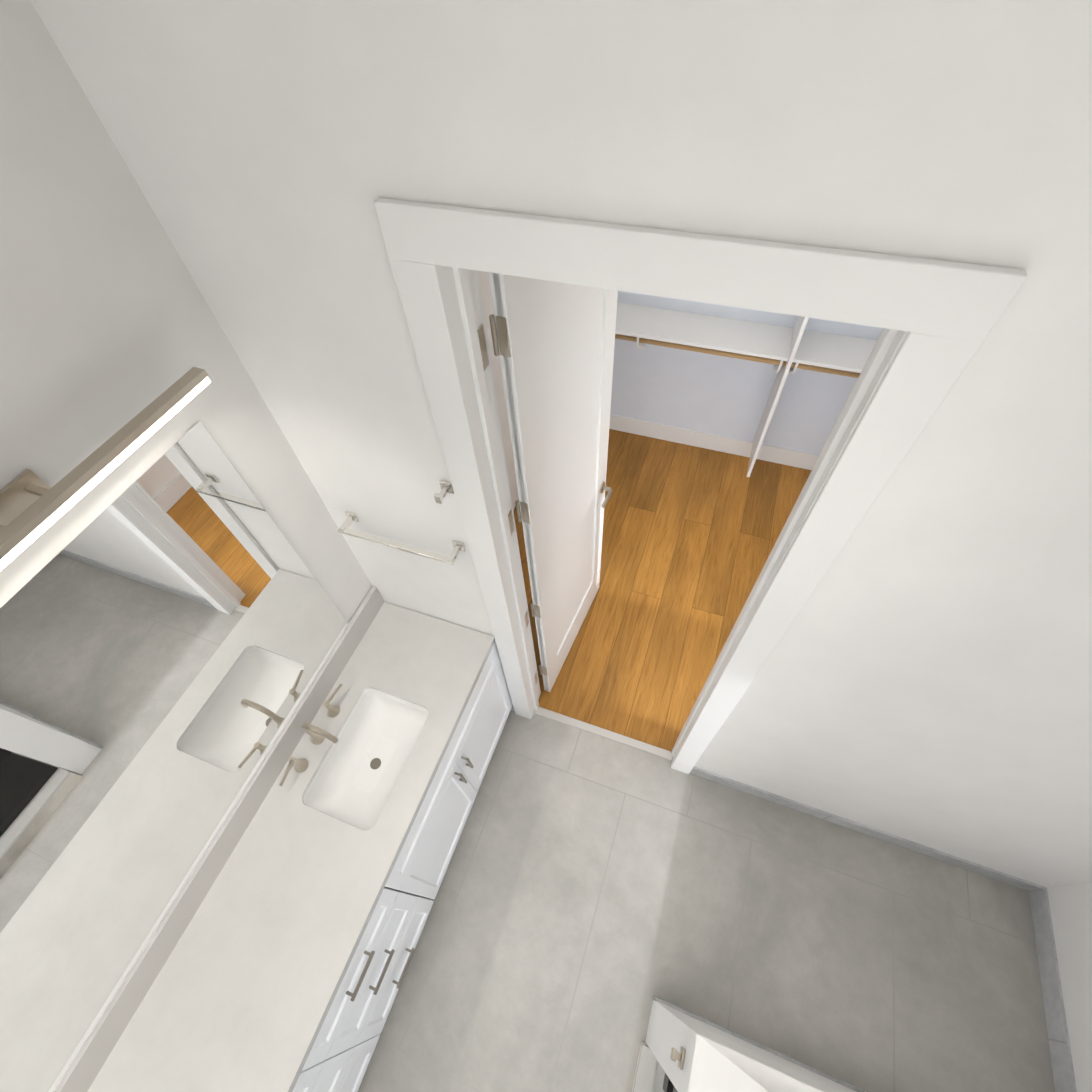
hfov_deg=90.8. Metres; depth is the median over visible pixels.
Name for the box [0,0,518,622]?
wall
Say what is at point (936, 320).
door frame
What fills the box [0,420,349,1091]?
mirror
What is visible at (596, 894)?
floor
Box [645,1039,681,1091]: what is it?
jamb
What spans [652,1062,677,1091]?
glass
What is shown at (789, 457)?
baseboard
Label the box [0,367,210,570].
sconce
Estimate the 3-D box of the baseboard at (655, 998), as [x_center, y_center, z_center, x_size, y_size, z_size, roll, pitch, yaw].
[1.127,2.013,2.010,1.480,0.100,0.011,15,56,14]
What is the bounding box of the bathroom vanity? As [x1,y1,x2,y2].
[55,586,512,1091]
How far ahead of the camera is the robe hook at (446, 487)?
1.47 m
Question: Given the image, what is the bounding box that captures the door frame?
[374,198,1027,773]
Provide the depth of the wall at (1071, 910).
2.07 m
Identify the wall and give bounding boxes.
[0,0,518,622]
[30,0,1091,887]
[610,291,882,454]
[646,1000,855,1091]
[1047,883,1091,1091]
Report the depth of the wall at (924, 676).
0.86 m
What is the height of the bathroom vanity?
1.091 m
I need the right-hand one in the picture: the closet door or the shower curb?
the shower curb
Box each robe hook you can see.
[434,480,453,503]
[670,1046,684,1069]
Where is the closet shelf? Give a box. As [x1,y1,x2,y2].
[615,302,876,476]
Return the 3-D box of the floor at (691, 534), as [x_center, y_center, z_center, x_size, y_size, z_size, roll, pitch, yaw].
[0.900,0.117,3.494,2.690,0.050,2.400,15,56,14]
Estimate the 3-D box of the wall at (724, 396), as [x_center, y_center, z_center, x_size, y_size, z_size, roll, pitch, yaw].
[1.213,-1.686,2.837,2.450,3.100,0.120,15,56,14]
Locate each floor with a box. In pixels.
[358,710,1054,1091]
[513,429,811,751]
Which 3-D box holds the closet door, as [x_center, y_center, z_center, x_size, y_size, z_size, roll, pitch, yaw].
[0.103,-0.179,2.209,0.153,2.435,0.755,19,57,16]
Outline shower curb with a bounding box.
[632,1041,658,1091]
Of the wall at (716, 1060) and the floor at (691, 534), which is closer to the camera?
the wall at (716, 1060)
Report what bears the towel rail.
attached to the wall at (924, 676)
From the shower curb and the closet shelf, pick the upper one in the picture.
the closet shelf
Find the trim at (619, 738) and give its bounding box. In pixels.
[534,706,672,759]
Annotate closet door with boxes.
[489,272,617,691]
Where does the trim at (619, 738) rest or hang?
attached to the wall at (924, 676)
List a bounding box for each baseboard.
[609,414,818,469]
[652,996,865,1091]
[690,767,1047,892]
[1029,893,1076,1091]
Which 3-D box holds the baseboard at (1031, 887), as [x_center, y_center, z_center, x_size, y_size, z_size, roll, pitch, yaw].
[1.430,1.302,2.509,1.501,0.100,0.010,15,56,14]
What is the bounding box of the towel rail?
[337,511,465,564]
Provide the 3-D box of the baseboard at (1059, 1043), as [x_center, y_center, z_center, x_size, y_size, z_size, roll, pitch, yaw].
[1.974,1.842,2.085,0.010,0.100,0.870,15,56,14]

